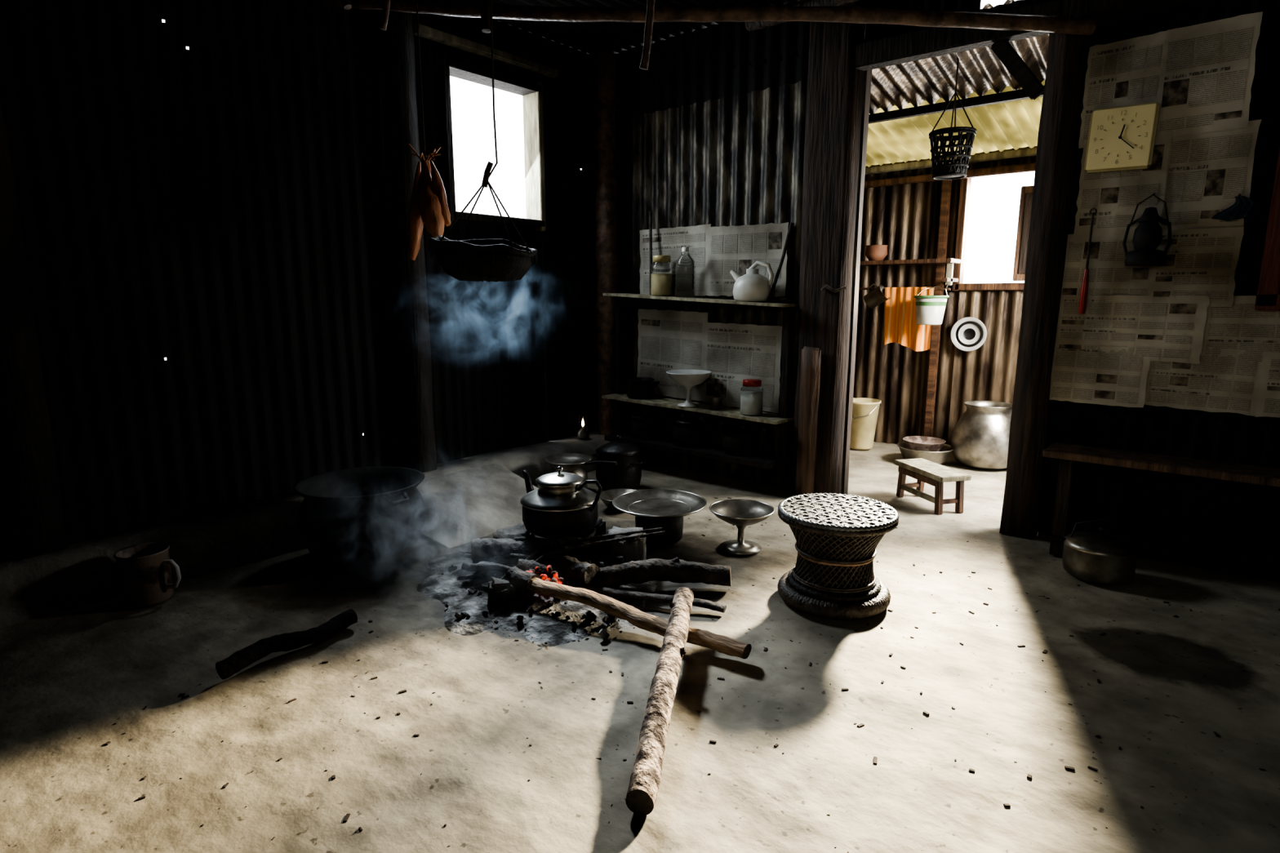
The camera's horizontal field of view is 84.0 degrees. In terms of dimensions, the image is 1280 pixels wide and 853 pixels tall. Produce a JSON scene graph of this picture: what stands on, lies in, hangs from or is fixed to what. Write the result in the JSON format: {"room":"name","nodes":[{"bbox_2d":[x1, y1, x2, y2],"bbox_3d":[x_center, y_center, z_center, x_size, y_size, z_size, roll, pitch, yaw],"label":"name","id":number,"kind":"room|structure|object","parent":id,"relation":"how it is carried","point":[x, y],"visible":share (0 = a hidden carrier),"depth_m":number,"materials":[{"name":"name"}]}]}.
{"room":"traditional dwelling","nodes":[
{"label":"traditional dwelling","id":0,"kind":"room"},
{"bbox_2d":[0,0,598,552],"bbox_3d":[-2.117,-0.814,3.324,0.031,3.010,5.680,9,14,39],"label":"wall","id":1,"kind":"structure","parent":0,"point":[219,208],"depth_m":3.52,"materials":[{"name":"metal"}]},
{"bbox_2d":[413,22,559,78],"bbox_3d":[-0.918,-2.311,4.400,0.060,0.050,1.100,9,14,39],"label":"trim","id":2,"kind":"structure","parent":1,"relation":"attached to","point":[428,33],"depth_m":4.33,"materials":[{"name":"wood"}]},
{"bbox_2d":[437,52,546,231],"bbox_3d":[-0.961,-1.781,4.588,0.160,0.960,0.785,9,14,39],"label":"window","id":3,"kind":"structure","parent":1,"relation":"in","point":[531,93],"depth_m":4.64,"materials":[{"name":"brown wood"}]},
{"bbox_2d":[478,0,800,55],"bbox_3d":[0.146,-1.949,1.189,6.100,0.029,5.740,9,14,39],"label":"ceiling","id":4,"kind":"structure","parent":0,"point":[593,36],"depth_m":4.59,"materials":[{"name":"metal"}]},
{"bbox_2d":[342,0,352,6],"bbox_3d":[-1.315,-2.002,2.982,0.218,0.462,0.045,4,11,20],"label":"stick","id":5,"kind":"object","parent":4,"relation":"hanging from","point":[347,2],"visible":1,"depth_m":2.98,"materials":[{"name":"brown wood"}]},
{"bbox_2d":[378,0,387,27],"bbox_3d":[-1.098,-1.997,3.071,0.081,0.496,0.036,2,11,10],"label":"stick","id":6,"kind":"object","parent":4,"relation":"hanging from","point":[381,2],"visible":1,"depth_m":3.10,"materials":[{"name":"brown wood"}]},
{"bbox_2d":[408,0,451,260],"bbox_3d":[-1.016,-1.560,3.347,0.227,1.513,0.154,9,14,39],"label":"corn cob","id":7,"kind":"object","parent":4,"relation":"hanging from","point":[428,206],"visible":1,"depth_m":3.39,"materials":[{"name":"plant"}]},
{"bbox_2d":[428,0,537,281],"bbox_3d":[-0.673,-1.413,2.959,0.444,1.593,0.364,1,11,3],"label":"pan","id":8,"kind":"object","parent":4,"relation":"hanging from","point":[488,260],"visible":1,"depth_m":2.96,"materials":[{"name":"metal"}]},
{"bbox_2d":[480,0,494,32],"bbox_3d":[-0.641,-1.929,2.906,0.076,0.581,0.058,9,14,39],"label":"stick","id":9,"kind":"object","parent":4,"relation":"hanging from","point":[486,7],"visible":0.83,"depth_m":2.92,"materials":[{"name":"brown wood"}]},
{"bbox_3d":[-0.568,-1.936,1.829,0.100,0.100,5.580,9,14,39],"label":"ceiling beam","id":10,"kind":"structure","parent":4,"relation":"attached to","visible":0},
{"bbox_2d":[638,0,655,58],"bbox_3d":[0.075,-1.829,2.775,0.197,0.701,0.053,9,14,39],"label":"stick","id":11,"kind":"object","parent":10,"relation":"hanging from","point":[647,22],"visible":1,"depth_m":2.85,"materials":[{"name":"brown wood"}]},
{"bbox_3d":[0.554,-1.979,2.944,2.545,0.244,2.120,9,14,39],"label":"pole","id":12,"kind":"object","parent":4,"relation":"attached to","visible":0},
{"bbox_2d":[745,0,884,38],"bbox_3d":[1.975,-1.855,2.463,0.094,0.211,4.140,-9,14,-41],"label":"pole","id":13,"kind":"object","parent":12,"relation":"on","point":[768,26],"visible":0.6,"depth_m":3.78,"materials":[{"name":"brown wood"}]},
{"bbox_2d":[0,441,1279,852],"bbox_3d":[0.739,0.815,2.496,6.200,0.023,7.900,9,14,39],"label":"floor","id":14,"kind":"structure","parent":0,"point":[67,677],"depth_m":2.16,"materials":[{"name":"beige soil"}]},
{"bbox_2d":[113,542,181,608],"bbox_3d":[-2.036,0.613,2.952,0.221,0.217,0.193,-7,12,-32],"label":"enamel mug","id":15,"kind":"object","parent":14,"relation":"on","point":[144,575],"visible":1,"depth_m":2.89,"materials":[{"name":"brown metal"}]},
{"bbox_2d":[219,607,365,681],"bbox_3d":[-1.227,0.769,2.542,0.081,0.082,0.509,7,13,35],"label":"log","id":16,"kind":"object","parent":14,"relation":"on","point":[284,644],"visible":1,"depth_m":2.49,"materials":[{"name":"brown wood"}]},
{"bbox_2d":[0,431,609,628],"bbox_3d":[-1.920,0.518,3.522,0.322,0.218,5.400,9,14,39],"label":"ledge","id":17,"kind":"object","parent":14,"relation":"on","point":[203,543],"visible":0.54,"depth_m":3.25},
{"bbox_2d":[577,413,589,438],"bbox_3d":[-0.423,-0.005,5.267,0.090,0.179,0.090,9,14,39],"label":"oil lamp","id":18,"kind":"object","parent":17,"relation":"on","point":[582,433],"visible":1,"depth_m":5.24,"materials":[{"name":"metal"}]},
{"bbox_2d":[293,466,425,566],"bbox_3d":[-1.341,0.443,3.451,0.589,0.369,0.589,-2,11,-9],"label":"cauldron","id":19,"kind":"object","parent":14,"relation":"on","point":[362,516],"visible":1,"depth_m":3.26,"materials":[{"name":"black metal"}]},
{"bbox_2d":[378,12,436,472],"bbox_3d":[-1.325,-0.953,4.097,0.142,2.923,0.152,9,14,39],"label":"wooden post","id":20,"kind":"object","parent":14,"relation":"on","point":[396,41],"visible":0.8,"depth_m":4.03,"materials":[{"name":"brown wood"}]},
{"bbox_2d":[416,462,537,548],"bbox_3d":[-0.883,0.414,4.110,0.600,0.216,0.950,9,14,39],"label":"smoke","id":21,"kind":"object","parent":14,"relation":"on","point":[462,507],"visible":0.74,"depth_m":3.98},
{"bbox_2d":[416,551,657,647],"bbox_3d":[-0.467,0.685,3.147,1.300,0.076,1.100,9,14,39],"label":"pile","id":22,"kind":"object","parent":14,"relation":"on","point":[449,588],"visible":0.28,"depth_m":2.85,"materials":[{"name":"grey"}]},
{"bbox_2d":[486,576,514,606],"bbox_3d":[-0.569,0.681,2.915,0.117,0.120,0.130,-2,11,-11],"label":"hearth stone","id":23,"kind":"object","parent":22,"relation":"on","point":[500,592],"visible":0.92,"depth_m":2.87,"materials":[{"name":"grey stone"}]},
{"bbox_2d":[495,525,534,546],"bbox_3d":[-0.607,0.567,3.429,0.171,0.159,0.170,-7,12,-32],"label":"hearth stone","id":24,"kind":"object","parent":22,"relation":"on","point":[518,532],"visible":0.34,"depth_m":3.38,"materials":[{"name":"grey stone"}]},
{"bbox_2d":[441,564,627,644],"bbox_3d":[-0.479,0.698,2.986,1.054,0.060,0.642,9,14,39],"label":"charcoal","id":25,"kind":"object","parent":22,"relation":"on","point":[602,633],"visible":0.51,"depth_m":2.78,"materials":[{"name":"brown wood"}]},
{"bbox_2d":[467,540,613,573],"bbox_3d":[-0.440,0.588,3.214,0.653,0.150,0.132,0,11,-2],"label":"log","id":26,"kind":"object","parent":22,"relation":"on","point":[477,554],"visible":0.49,"depth_m":3.17,"materials":[{"name":"brown wood"}]},
{"bbox_2d":[461,537,622,573],"bbox_3d":[-0.440,0.590,3.199,0.729,0.088,0.427,0,11,1],"label":"sticks","id":27,"kind":"object","parent":22,"relation":"on","point":[525,541],"visible":0.34,"depth_m":3.15,"materials":[{"name":"brown wood"}]},
{"bbox_2d":[492,537,598,578],"bbox_3d":[-0.453,0.590,3.208,0.637,0.159,0.125,9,14,39],"label":"log","id":28,"kind":"object","parent":22,"relation":"on","point":[581,563],"visible":0.41,"depth_m":3.02,"materials":[{"name":"brown wood"}]},
{"bbox_2d":[526,564,564,582],"bbox_3d":[-0.419,0.630,2.988,0.206,0.073,0.123,9,14,39],"label":"embers","id":29,"kind":"object","parent":22,"relation":"on","point":[537,569],"visible":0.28,"depth_m":2.97,"materials":[{"name":"orange"}]},
{"bbox_2d":[524,527,595,546],"bbox_3d":[-0.376,0.572,3.369,0.367,0.152,0.371,9,14,39],"label":"tripod","id":30,"kind":"object","parent":22,"relation":"on","point":[531,540],"visible":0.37,"depth_m":3.29,"materials":[{"name":"black metal"}]},
{"bbox_2d":[520,466,602,538],"bbox_3d":[-0.376,0.335,3.369,0.378,0.310,0.409,-1,11,-7],"label":"tea kettle","id":31,"kind":"object","parent":30,"relation":"on","point":[561,507],"visible":1,"depth_m":3.24,"materials":[{"name":"metal"}]},
{"bbox_2d":[502,527,665,577],"bbox_3d":[-0.261,0.575,3.151,0.775,0.175,0.121,-4,11,-21],"label":"tongs","id":32,"kind":"object","parent":22,"relation":"on","point":[659,529],"visible":0.7,"depth_m":3.15,"materials":[{"name":"black metal"}]},
{"bbox_2d":[509,556,726,584],"bbox_3d":[-0.096,0.629,3.056,0.933,0.140,0.135,0,11,-1],"label":"log","id":33,"kind":"object","parent":22,"relation":"on","point":[604,571],"visible":0.83,"depth_m":3.01,"materials":[{"name":"brown wood"}]},
{"bbox_2d":[602,524,647,559],"bbox_3d":[-0.069,0.576,3.264,0.197,0.218,0.165,2,11,11],"label":"hearth stone","id":34,"kind":"object","parent":22,"relation":"on","point":[636,548],"visible":0.53,"depth_m":3.19,"materials":[{"name":"grey stone"}]},
{"bbox_2d":[568,582,725,610],"bbox_3d":[0.012,0.692,2.921,0.680,0.042,0.059,3,11,16],"label":"log","id":35,"kind":"object","parent":22,"relation":"on","point":[627,592],"visible":0.77,"depth_m":2.91,"materials":[{"name":"brown wood"}]},
{"bbox_2d":[543,453,617,488],"bbox_3d":[-0.378,0.313,4.490,0.519,0.246,0.312,9,14,39],"label":"frying pan","id":36,"kind":"object","parent":14,"relation":"on","point":[572,463],"visible":0.66,"depth_m":4.52,"materials":[{"name":"metal"}]},
{"bbox_2d":[573,515,607,546],"bbox_3d":[-0.259,0.537,3.604,0.162,0.166,0.160,6,12,28],"label":"hearth stone","id":37,"kind":"object","parent":14,"relation":"on","point":[601,527],"visible":0.23,"depth_m":3.56,"materials":[{"name":"grey stone"}]},
{"bbox_2d":[592,53,617,435],"bbox_3d":[-0.252,-1.162,5.273,0.190,2.918,0.189,-5,12,-25],"label":"wooden post","id":38,"kind":"object","parent":14,"relation":"on","point":[605,71],"visible":0.82,"depth_m":5.17,"materials":[{"name":"brown wood"}]},
{"bbox_2d":[600,488,637,511],"bbox_3d":[-0.107,0.446,4.216,0.280,0.084,0.280,9,14,39],"label":"steel bowl","id":39,"kind":"object","parent":14,"relation":"on","point":[606,496],"visible":0.28,"depth_m":4.29,"materials":[{"name":"metal"}]},
{"bbox_2d":[592,435,645,490],"bbox_3d":[-0.139,0.230,4.643,0.356,0.354,0.300,0,11,2],"label":"cooking pot","id":40,"kind":"object","parent":14,"relation":"on","point":[627,474],"visible":0.93,"depth_m":4.53,"materials":[{"name":"black metal"}]},
{"bbox_2d":[503,566,746,662],"bbox_3d":[-0.092,0.697,2.712,1.051,0.129,0.105,6,12,31],"label":"log","id":41,"kind":"object","parent":14,"relation":"on","point":[526,582],"visible":0.91,"depth_m":2.70,"materials":[{"name":"brown wood"}]},
{"bbox_2d":[612,488,706,546],"bbox_3d":[0.099,0.486,3.668,0.485,0.206,0.485,9,14,39],"label":"pan","id":42,"kind":"object","parent":14,"relation":"on","point":[665,508],"visible":1,"depth_m":3.64,"materials":[{"name":"metal"}]},
{"bbox_2d":[625,586,694,814],"bbox_3d":[0.088,0.777,2.220,0.101,0.160,1.033,2,11,9],"label":"birch log","id":43,"kind":"object","parent":14,"relation":"on","point":[644,772],"visible":1,"depth_m":2.02,"materials":[{"name":"beige wood"}]},
{"bbox_2d":[104,497,1279,852],"bbox_3d":[0.567,0.821,2.446,3.008,0.022,3.412,9,14,39],"label":"chips","id":44,"kind":"object","parent":14,"relation":"on","point":[875,758],"visible":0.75,"depth_m":2.22,"materials":[{"name":"brown wood"}]},
{"bbox_2d":[601,293,797,489],"bbox_3d":[0.362,-0.287,4.888,1.465,1.242,0.300,9,14,39],"label":"shelf","id":45,"kind":"object","parent":14,"relation":"on","point":[764,460],"visible":0.98,"depth_m":4.74,"materials":[{"name":"brown wood"}]},
{"bbox_2d":[625,377,659,399],"bbox_3d":[0.035,-0.276,5.158,0.311,0.139,0.216,9,14,39],"label":"saucepan","id":46,"kind":"object","parent":45,"relation":"on","point":[637,388],"visible":1,"depth_m":5.11,"materials":[{"name":"black metal"}]},
{"bbox_2d":[648,210,652,294],"bbox_3d":[0.076,-1.222,5.004,0.028,0.580,0.124,-1,11,-7],"label":"ladle","id":47,"kind":"object","parent":45,"relation":"on","point":[650,211],"visible":0.76,"depth_m":5.00,"materials":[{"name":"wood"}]},
{"bbox_2d":[650,255,672,295],"bbox_3d":[0.150,-1.045,4.930,0.150,0.272,0.150,9,14,39],"label":"storage jar","id":48,"kind":"object","parent":45,"relation":"on","point":[661,268],"visible":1,"depth_m":4.87,"materials":[{"name":"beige glass"}]},
{"bbox_2d":[675,247,694,297],"bbox_3d":[0.304,-1.038,4.786,0.132,0.329,0.132,9,14,39],"label":"plastic bottle","id":49,"kind":"object","parent":45,"relation":"on","point":[685,264],"visible":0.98,"depth_m":4.74,"materials":[{"name":"clear plastic"}]},
{"bbox_2d":[666,369,711,407],"bbox_3d":[0.332,-0.258,4.853,0.310,0.234,0.310,9,14,39],"label":"dish","id":50,"kind":"object","parent":45,"relation":"on","point":[688,379],"visible":1,"depth_m":4.79,"materials":[{"name":"white ceramic"}]},
{"bbox_2d":[672,412,706,446],"bbox_3d":[0.349,0.011,4.955,0.240,0.226,0.240,9,14,39],"label":"pot","id":51,"kind":"object","parent":45,"relation":"in","point":[691,432],"visible":0.84,"depth_m":4.87,"materials":[{"name":"black metal"}]},
{"bbox_2d":[710,395,724,409],"bbox_3d":[0.511,-0.157,4.750,0.092,0.082,0.080,1,11,3],"label":"cup","id":52,"kind":"object","parent":45,"relation":"on","point":[715,401],"visible":1,"depth_m":4.72,"materials":[{"name":"metal"}]},
{"bbox_2d":[729,261,773,301],"bbox_3d":[0.702,-0.911,4.458,0.211,0.247,0.234,-4,11,-23],"label":"teapot","id":53,"kind":"object","parent":45,"relation":"on","point":[752,286],"visible":0.98,"depth_m":4.39,"materials":[{"name":"ceramic"}]},
{"bbox_2d":[740,378,763,415],"bbox_3d":[0.719,-0.190,4.575,0.144,0.221,0.144,9,14,39],"label":"glass jar","id":54,"kind":"object","parent":45,"relation":"on","point":[751,391],"visible":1,"depth_m":4.52,"materials":[{"name":"clear glass"}]},
{"bbox_2d":[766,222,794,302],"bbox_3d":[0.863,-1.005,4.369,0.160,0.483,0.028,-1,11,-7],"label":"ladle","id":55,"kind":"object","parent":45,"relation":"on","point":[791,224],"visible":1,"depth_m":4.36,"materials":[{"name":"brown wood"}]},
{"bbox_2d":[709,498,774,555],"bbox_3d":[0.504,0.507,3.545,0.322,0.209,0.322,9,14,39],"label":"footed bowl","id":56,"kind":"object","parent":14,"relation":"on","point":[740,513],"visible":1,"depth_m":3.56,"materials":[{"name":"metal"}]},
{"bbox_2d":[790,0,871,495],"bbox_3d":[1.129,-0.983,4.250,0.320,2.929,0.315,9,14,39],"label":"wooden post","id":57,"kind":"object","parent":14,"relation":"on","point":[834,86],"visible":0.85,"depth_m":4.17,"materials":[{"name":"brown wood"}]},
{"bbox_2d":[777,493,898,620],"bbox_3d":[0.807,0.527,2.943,0.477,0.398,0.479,7,13,35],"label":"stool","id":58,"kind":"object","parent":14,"relation":"on","point":[837,536],"visible":1,"depth_m":2.82,"materials":[{"name":"wicker"}]},
{"bbox_2d":[850,397,881,449],"bbox_3d":[1.820,-0.018,5.858,0.290,0.399,0.309,9,14,39],"label":"plastic bucket","id":59,"kind":"object","parent":14,"relation":"on","point":[864,411],"visible":0.76,"depth_m":5.77,"materials":[{"name":"plastic"}]},
{"bbox_2d":[896,435,953,464],"bbox_3d":[2.160,0.188,5.391,0.410,0.164,0.410,9,14,39],"label":"basin","id":60,"kind":"object","parent":14,"relation":"on","point":[935,450],"visible":0.8,"depth_m":5.30,"materials":[{"name":"metal"}]},
{"bbox_2d":[893,457,971,515],"bbox_3d":[1.751,0.359,4.297,0.200,0.233,0.460,-3,11,-14],"label":"wooden bench","id":61,"kind":"object","parent":14,"relation":"on","point":[935,474],"visible":1,"depth_m":4.19,"materials":[{"name":"brown wood"}]},
{"bbox_2d":[951,400,1012,470],"bbox_3d":[2.560,0.062,5.251,0.480,0.463,0.480,9,14,39],"label":"pot","id":62,"kind":"object","parent":14,"relation":"on","point":[980,439],"visible":0.88,"depth_m":5.09,"materials":[{"name":"silver metal"}]},
{"bbox_2d":[1000,26,1088,539],"bbox_3d":[2.029,-0.849,3.542,0.175,2.927,0.171,9,14,39],"label":"wooden post","id":63,"kind":"object","parent":14,"relation":"on","point":[1060,126],"visible":0.86,"depth_m":3.50,"materials":[{"name":"brown wood"}]},
{"bbox_2d":[1036,518,1148,585],"bbox_3d":[2.046,0.540,3.213,0.335,0.264,0.327,-4,11,-20],"label":"pressure cooker","id":64,"kind":"object","parent":14,"relation":"on","point":[1101,558],"visible":1,"depth_m":3.12,"materials":[{"name":"metal"}]},
{"bbox_2d":[1042,442,1279,556],"bbox_3d":[2.969,0.496,2.762,2.500,0.518,0.240,9,14,39],"label":"bench","id":65,"kind":"object","parent":14,"relation":"on","point":[1070,456],"visible":0.86,"depth_m":3.29,"materials":[{"name":"brown wood"}]},
{"bbox_2d":[728,0,1047,167],"bbox_3d":[2.100,-2.089,4.668,2.350,0.461,2.130,9,14,39],"label":"ceiling","id":66,"kind":"structure","parent":0,"point":[1015,124],"depth_m":4.60,"materials":[{"name":"metal"}]},
{"bbox_2d":[928,59,977,180],"bbox_3d":[1.806,-1.782,4.093,0.256,0.668,0.256,9,14,39],"label":"hanging basket","id":67,"kind":"object","parent":66,"relation":"hanging from","point":[939,172],"visible":1,"depth_m":4.07,"materials":[{"name":"wicker"}]},
{"bbox_2d":[867,88,1042,124],"bbox_3d":[1.962,-2.047,4.548,2.200,0.050,0.060,9,14,39],"label":"ceiling beam","id":68,"kind":"structure","parent":66,"relation":"attached to","point":[1016,95],"depth_m":4.52,"materials":[{"name":"brown wood"}]},
{"bbox_2d":[991,40,1043,99],"bbox_3d":[1.848,-1.753,3.478,0.256,0.312,0.050,9,14,39],"label":"ceiling beam","id":69,"kind":"structure","parent":66,"relation":"attached to","point":[1003,50],"depth_m":3.46,"materials":[{"name":"brown wood"}]},
{"bbox_2d":[853,146,1037,445],"bbox_3d":[2.602,-0.888,5.504,2.240,2.360,0.036,9,14,39],"label":"wall","id":70,"kind":"structure","parent":0,"point":[904,218],"depth_m":5.75,"materials":[{"name":"metal"}]},
{"bbox_2d":[858,257,960,290],"bbox_3d":[2.036,-1.207,5.685,0.950,0.238,0.330,9,14,39],"label":"rack","id":71,"kind":"object","parent":70,"relation":"attached to","point":[948,279],"visible":0.6,"depth_m":5.40,"materials":[{"name":"brown wood"}]},
{"bbox_2d":[865,244,888,260],"bbox_3d":[1.890,-1.387,5.689,0.170,0.119,0.170,9,14,39],"label":"clay bowl","id":72,"kind":"object","parent":71,"relation":"on","point":[873,252],"visible":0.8,"depth_m":5.63,"materials":[{"name":"ceramic"}]},
{"bbox_2d":[863,283,889,308],"bbox_3d":[1.879,-1.034,5.636,0.197,0.200,0.136,10,14,43],"label":"mug","id":73,"kind":"object","parent":71,"relation":"hanging from","point":[874,298],"visible":1,"depth_m":5.61,"materials":[{"name":"metal"}]},
{"bbox_2d":[883,287,934,351],"bbox_3d":[2.083,-0.839,5.550,0.380,0.490,0.060,9,14,39],"label":"striped cloth","id":74,"kind":"object","parent":71,"relation":"hanging from","point":[901,327],"visible":0.89,"depth_m":5.56,"materials":[{"name":"orange fabric"}]},
{"bbox_2d":[913,285,949,324],"bbox_3d":[2.159,-0.903,5.283,0.248,0.288,0.248,0,11,-2],"label":"pail","id":75,"kind":"object","parent":71,"relation":"hanging from","point":[930,309],"visible":1,"depth_m":5.21,"materials":[{"name":"white plastic"}]},
{"bbox_2d":[923,168,951,436],"bbox_3d":[2.351,-0.890,5.627,0.060,2.200,0.060,9,14,39],"label":"trim","id":76,"kind":"structure","parent":70,"relation":"attached to","point":[946,188],"depth_m":5.61,"materials":[{"name":"brown wood"}]},
{"bbox_2d":[864,163,1035,188],"bbox_3d":[2.542,-1.883,5.279,2.200,0.050,0.050,9,14,39],"label":"trim","id":77,"kind":"structure","parent":70,"relation":"attached to","point":[1026,167],"depth_m":5.32,"materials":[{"name":"brown wood"}]},
{"bbox_2d":[865,147,1037,174],"bbox_3d":[2.555,-1.994,5.274,2.200,0.050,0.060,9,14,39],"label":"trim","id":78,"kind":"structure","parent":70,"relation":"attached to","point":[1031,152],"depth_m":5.31,"materials":[{"name":"brown wood"}]},
{"bbox_2d":[950,316,986,351],"bbox_3d":[2.544,-0.714,5.499,0.264,0.264,0.040,9,14,39],"label":"steel plate","id":79,"kind":"object","parent":70,"relation":"attached to","point":[969,333],"visible":1,"depth_m":5.51,"materials":[{"name":"white metal"}]},
{"bbox_2d":[951,162,1035,290],"bbox_3d":[2.680,-1.464,5.263,0.640,0.900,0.183,9,14,39],"label":"window","id":80,"kind":"structure","parent":70,"relation":"in","point":[1026,193],"depth_m":5.35,"materials":[{"name":"brown wood"}]},
{"bbox_2d":[611,0,1279,582],"bbox_3d":[1.988,-0.861,3.575,5.950,3.010,0.035,9,14,39],"label":"wall","id":81,"kind":"structure","parent":0,"point":[700,141],"depth_m":4.29,"materials":[{"name":"metal"}]},
{"bbox_2d":[636,222,788,413],"bbox_3d":[0.446,-0.754,4.872,1.234,1.222,0.023,9,14,39],"label":"lining","id":82,"kind":"object","parent":81,"relation":"attached to","point":[668,340],"visible":0.83,"depth_m":4.82,"materials":[{"name":"paper"}]},
{"bbox_2d":[853,0,1214,71],"bbox_3d":[2.657,-1.811,2.747,3.800,0.120,0.100,9,14,39],"label":"ceiling beam","id":83,"kind":"structure","parent":81,"relation":"attached to","point":[947,38],"depth_m":3.53,"materials":[{"name":"brown wood"}]},
{"bbox_2d":[318,0,1097,27],"bbox_3d":[0.213,-1.992,3.405,3.698,0.301,0.088,1,11,7],"label":"pole","id":84,"kind":"object","parent":83,"relation":"on","point":[971,15],"visible":0.97,"depth_m":3.36,"materials":[{"name":"brown wood"}]},
{"bbox_2d":[1048,11,1279,417],"bbox_3d":[2.758,-0.845,2.875,1.828,1.667,0.026,9,14,39],"label":"wallpaper","id":85,"kind":"object","parent":81,"relation":"attached to","point":[1175,333],"visible":0.91,"depth_m":3.18,"materials":[{"name":"paper"}]},
{"bbox_2d":[1079,208,1097,313],"bbox_3d":[2.127,-0.784,3.378,0.030,0.490,0.030,9,14,39],"label":"red-handled poker","id":86,"kind":"object","parent":85,"relation":"hanging from","point":[1083,296],"visible":1,"depth_m":3.39,"materials":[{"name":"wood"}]},
{"bbox_2d":[1084,101,1159,173],"bbox_3d":[2.186,-1.311,3.234,0.260,0.280,0.050,10,15,39],"label":"wall clock","id":87,"kind":"object","parent":85,"relation":"attached to","point":[1121,138],"visible":1,"depth_m":3.22,"materials":[{"name":"beige plastic"}]},
{"bbox_2d":[1122,192,1171,266],"bbox_3d":[2.279,-0.888,3.188,0.150,0.323,0.150,-1,11,-5],"label":"hanging lantern","id":88,"kind":"object","parent":85,"relation":"hanging from","point":[1147,236],"visible":1,"depth_m":3.16,"materials":[{"name":"black metal"}]},
{"bbox_2d":[1211,193,1254,221],"bbox_3d":[2.535,-0.934,3.039,0.136,0.108,0.062,9,14,39],"label":"hanging cloth","id":89,"kind":"object","parent":85,"relation":"hanging from","point":[1241,209],"visible":1,"depth_m":3.02,"materials":[{"name":"fabric"}]},
{"bbox_2d":[1254,146,1279,310],"bbox_3d":[2.968,-1.001,2.657,0.890,1.130,0.070,9,14,39],"label":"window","id":90,"kind":"structure","parent":81,"relation":"in","point":[1268,295],"depth_m":2.96,"materials":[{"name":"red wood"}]}
]}

